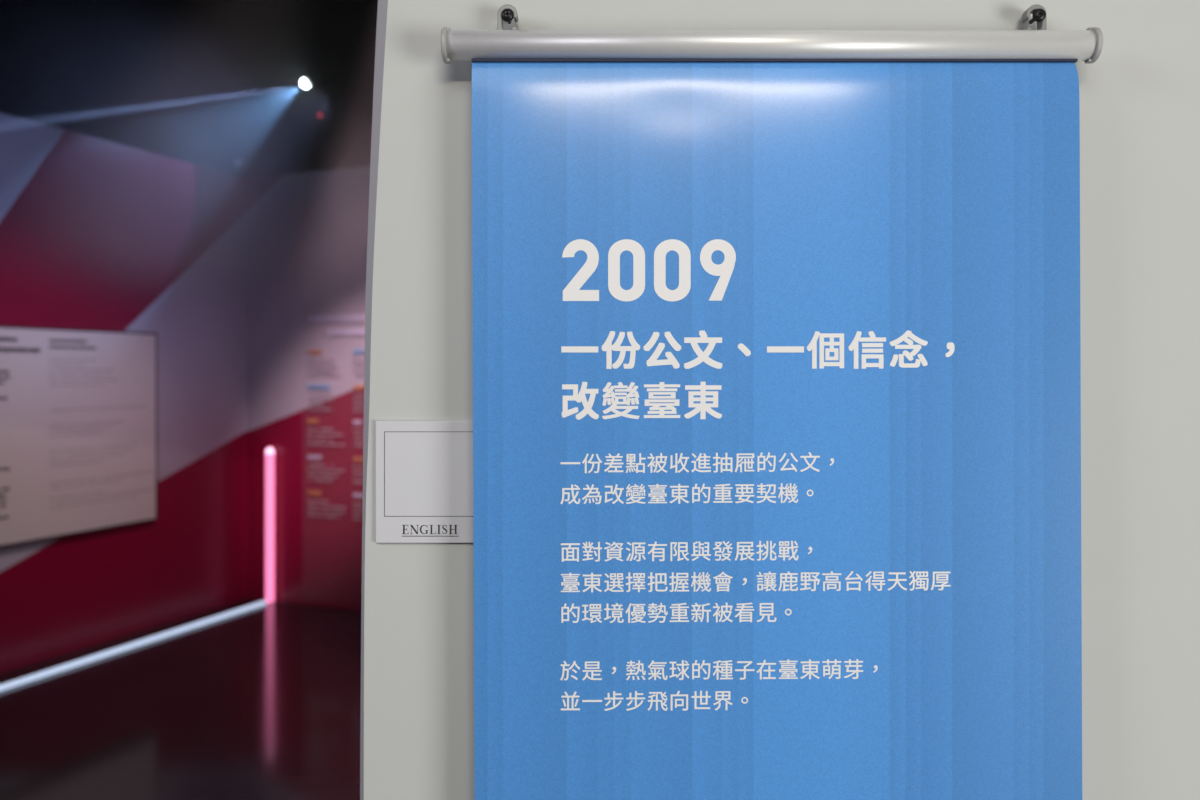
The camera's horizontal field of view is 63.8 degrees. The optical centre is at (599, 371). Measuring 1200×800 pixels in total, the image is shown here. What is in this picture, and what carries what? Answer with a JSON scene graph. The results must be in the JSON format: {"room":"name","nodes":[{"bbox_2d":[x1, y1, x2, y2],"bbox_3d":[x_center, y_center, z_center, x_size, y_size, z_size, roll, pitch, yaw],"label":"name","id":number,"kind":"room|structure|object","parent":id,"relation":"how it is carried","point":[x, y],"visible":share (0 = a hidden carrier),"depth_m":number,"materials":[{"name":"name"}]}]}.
{"room":"museum exhibition hall","nodes":[
{"label":"museum exhibition hall","id":0,"kind":"room"},
{"bbox_2d":[0,113,247,673],"bbox_3d":[-3.315,0.105,4.097,0.100,2.790,5.000,0,0,22],"label":"wall","id":1,"kind":"structure","parent":0,"point":[96,233],"depth_m":5.59,"materials":[{"name":"paint"}]},
{"bbox_2d":[0,325,164,547],"bbox_3d":[-2.904,0.318,4.924,0.043,1.096,1.681,0,0,22],"label":"board","id":2,"kind":"object","parent":1,"relation":"attached to","point":[78,407],"visible":1,"depth_m":5.14,"materials":[{"name":"grey"}]},
{"bbox_2d":[234,158,247,174],"bbox_3d":[-2.355,-1.345,6.311,0.072,0.111,0.088,0,0,0],"label":"lamp","id":3,"kind":"object","parent":1,"relation":"attached to","point":[241,164],"visible":1,"depth_m":6.28,"materials":[{"name":"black metal"}]},
{"bbox_2d":[0,598,360,799],"bbox_3d":[-1.750,1.550,2.500,9.500,0.100,11.400,0,0,0],"label":"floor","id":4,"kind":"structure","parent":0,"point":[263,702],"depth_m":4.22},
{"bbox_2d":[0,601,266,690],"bbox_3d":[-2.695,1.490,4.893,0.038,0.021,2.883,0,0,21],"label":"light strip","id":5,"kind":"object","parent":4,"relation":"on","point":[26,679],"visible":1,"depth_m":5.18,"materials":[{"name":"glowing white plastic"}]},
{"bbox_2d":[0,4,377,177],"bbox_3d":[-1.750,-0.700,7.650,9.500,4.400,0.100,0,0,0],"label":"ceiling","id":6,"kind":"structure","parent":0,"point":[207,85],"depth_m":7.60,"materials":[{"name":"black paint"}]},
{"bbox_2d":[311,109,330,130],"bbox_3d":[-2.190,-1.980,7.564,0.140,0.160,0.072,0,0,0],"label":"box","id":7,"kind":"object","parent":6,"relation":"attached to","point":[320,118],"visible":1,"depth_m":7.54,"materials":[{"name":"black metal"}]},
{"bbox_2d":[0,0,377,3],"bbox_3d":[-1.750,-2.950,2.500,9.500,0.100,11.400,0,0,0],"label":"ceiling","id":8,"kind":"structure","parent":0,"point":[1,1],"depth_m":7.56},
{"bbox_2d":[301,0,342,88],"bbox_3d":[-1.711,-2.320,5.946,0.239,1.161,0.176,0,0,0],"label":"stage light","id":9,"kind":"object","parent":8,"relation":"hanging from","point":[320,73],"visible":1,"depth_m":5.90,"materials":[{"name":"black metal"}]},
{"bbox_2d":[248,166,369,609],"bbox_3d":[-0.882,0.105,5.871,3.300,2.790,0.100,0,0,22],"label":"wall","id":10,"kind":"structure","parent":0,"point":[308,231],"depth_m":6.23,"materials":[{"name":"paint"}]},
{"bbox_2d":[265,447,273,601],"bbox_3d":[-2.152,0.996,6.284,0.056,1.008,0.050,0,0,0],"label":"tube","id":11,"kind":"object","parent":10,"relation":"attached to","point":[269,455],"visible":1,"depth_m":6.26,"materials":[{"name":"pink plastic"}]},
{"bbox_2d":[308,419,317,422],"bbox_3d":[-1.838,0.314,6.188,0.071,0.021,0.012,0,0,22],"label":"sign","id":12,"kind":"object","parent":10,"relation":"attached to","point":[309,420],"depth_m":6.18,"materials":[{"name":"orange"}]},
{"bbox_2d":[308,350,320,353],"bbox_3d":[-1.828,-0.128,6.184,0.094,0.020,0.012,0,0,22],"label":"sign","id":13,"kind":"object","parent":10,"relation":"attached to","point":[309,351],"depth_m":6.18,"materials":[{"name":"orange paint"}]},
{"bbox_2d":[308,455,321,458],"bbox_3d":[-1.824,0.545,6.183,0.102,0.022,0.012,0,0,22],"label":"sign","id":14,"kind":"object","parent":10,"relation":"attached to","point":[309,456],"depth_m":6.18,"materials":[{"name":"white"}]},
{"bbox_2d":[308,490,321,494],"bbox_3d":[-1.824,0.773,6.183,0.102,0.024,0.012,0,0,22],"label":"sign","id":15,"kind":"object","parent":10,"relation":"attached to","point":[312,492],"depth_m":6.18,"materials":[{"name":"orange"}]},
{"bbox_2d":[308,385,328,388],"bbox_3d":[-1.799,0.096,6.172,0.156,0.020,0.012,0,0,22],"label":"sign","id":16,"kind":"object","parent":10,"relation":"attached to","point":[309,386],"depth_m":6.17,"materials":[{"name":"white"}]},
{"bbox_2d":[308,394,332,410],"bbox_3d":[-1.784,0.195,6.167,0.187,0.104,0.012,0,0,22],"label":"sign","id":17,"kind":"object","parent":10,"relation":"attached to","point":[308,394],"depth_m":6.16,"materials":[{"name":"white"}]},
{"bbox_2d":[308,359,339,375],"bbox_3d":[-1.759,-0.029,6.157,0.241,0.103,0.012,0,0,22],"label":"sign","id":18,"kind":"object","parent":10,"relation":"attached to","point":[308,359],"depth_m":6.16,"materials":[{"name":"white paint"}]},
{"bbox_2d":[308,464,343,481],"bbox_3d":[-1.745,0.644,6.151,0.271,0.107,0.012,0,0,22],"label":"sign","id":19,"kind":"object","parent":10,"relation":"attached to","point":[308,464],"depth_m":6.16,"materials":[{"name":"white"}]},
{"bbox_2d":[308,428,344,445],"bbox_3d":[-1.742,0.413,6.150,0.279,0.107,0.012,0,0,22],"label":"sign","id":20,"kind":"object","parent":10,"relation":"attached to","point":[308,428],"depth_m":6.15,"materials":[{"name":"white"}]},
{"bbox_2d":[308,499,345,517],"bbox_3d":[-1.738,0.873,6.148,0.286,0.107,0.012,0,0,22],"label":"sign","id":21,"kind":"object","parent":10,"relation":"attached to","point":[309,499],"depth_m":6.15,"materials":[{"name":"white"}]},
{"bbox_2d":[309,314,364,321],"bbox_3d":[-1.668,-0.341,6.120,0.422,0.044,0.012,0,0,22],"label":"sign","id":22,"kind":"object","parent":10,"relation":"attached to","point":[318,318],"depth_m":6.11,"materials":[{"name":"white paint"}]},
{"bbox_2d":[328,328,364,335],"bbox_3d":[-1.599,-0.252,6.093,0.274,0.045,0.012,0,0,22],"label":"sign","id":23,"kind":"object","parent":10,"relation":"attached to","point":[336,332],"depth_m":6.09,"materials":[{"name":"white paint"}]},
{"bbox_2d":[353,429,362,445],"bbox_3d":[-1.518,0.411,6.060,0.068,0.101,0.012,0,0,22],"label":"sign","id":24,"kind":"object","parent":10,"relation":"attached to","point":[353,429],"depth_m":6.06,"materials":[{"name":"white"}]},
{"bbox_2d":[353,457,362,460],"bbox_3d":[-1.518,0.546,6.060,0.068,0.021,0.012,0,0,22],"label":"sign","id":25,"kind":"object","parent":10,"relation":"attached to","point":[354,458],"depth_m":6.06,"materials":[{"name":"orange"}]},
{"bbox_2d":[353,466,362,482],"bbox_3d":[-1.518,0.644,6.060,0.068,0.103,0.012,0,0,22],"label":"sign","id":26,"kind":"object","parent":10,"relation":"attached to","point":[353,466],"depth_m":6.06,"materials":[{"name":"white"}]},
{"bbox_2d":[353,493,362,497],"bbox_3d":[-1.518,0.775,6.060,0.068,0.025,0.012,0,0,22],"label":"sign","id":27,"kind":"object","parent":10,"relation":"attached to","point":[360,495],"depth_m":6.05,"materials":[{"name":"white"}]},
{"bbox_2d":[353,502,362,519],"bbox_3d":[-1.518,0.873,6.060,0.068,0.106,0.012,0,0,22],"label":"sign","id":28,"kind":"object","parent":10,"relation":"attached to","point":[353,502],"depth_m":6.06,"materials":[{"name":"white"}]},
{"bbox_2d":[353,359,363,375],"bbox_3d":[-1.514,-0.028,6.059,0.075,0.101,0.012,0,0,22],"label":"sign","id":29,"kind":"object","parent":10,"relation":"attached to","point":[353,359],"depth_m":6.05,"materials":[{"name":"white paint"}]},
{"bbox_2d":[353,385,363,410],"bbox_3d":[-1.514,0.163,6.059,0.075,0.158,0.012,0,0,22],"label":"sign","id":30,"kind":"object","parent":10,"relation":"attached to","point":[354,386],"depth_m":6.05,"materials":[{"name":"white"}]},
{"bbox_2d":[353,349,364,353],"bbox_3d":[-1.511,-0.129,6.057,0.083,0.025,0.012,0,0,22],"label":"sign","id":31,"kind":"object","parent":10,"relation":"attached to","point":[358,351],"depth_m":6.05,"materials":[{"name":"white"}]},
{"bbox_2d":[360,0,1199,799],"bbox_3d":[1.163,0.350,1.067,2.874,2.300,0.065,0,0,0],"label":"wall","id":32,"kind":"structure","parent":0,"point":[1139,101],"depth_m":1.03,"materials":[{"name":"white paint"}]},
{"bbox_2d":[376,421,473,542],"bbox_3d":[-0.176,0.118,1.033,0.129,0.130,0.005,0,0,0],"label":"info sign","id":33,"kind":"object","parent":32,"relation":"attached to","point":[424,469],"visible":0.95,"depth_m":1.03,"materials":[{"name":"white paper"}]},
{"bbox_2d":[501,8,513,23],"bbox_3d":[-0.097,-0.374,1.018,0.013,0.013,0.024,0,0,0],"label":"screw","id":34,"kind":"object","parent":32,"relation":"attached to","point":[507,15],"visible":1,"depth_m":1.01,"materials":[{"name":"black metal"}]},
{"bbox_2d":[441,4,1102,799],"bbox_3d":[0.175,0.171,1.004,0.676,1.114,0.043,0,0,0],"label":"hanging banner","id":35,"kind":"object","parent":32,"relation":"hanging from","point":[776,337],"visible":1,"depth_m":1.00,"materials":[{"name":"blue fabric"}]},
{"bbox_2d":[1029,8,1045,23],"bbox_3d":[0.460,-0.374,1.018,0.013,0.013,0.024,0,0,0],"label":"screw","id":36,"kind":"object","parent":32,"relation":"attached to","point":[1038,15],"visible":1,"depth_m":1.01,"materials":[{"name":"black metal"}]}
]}

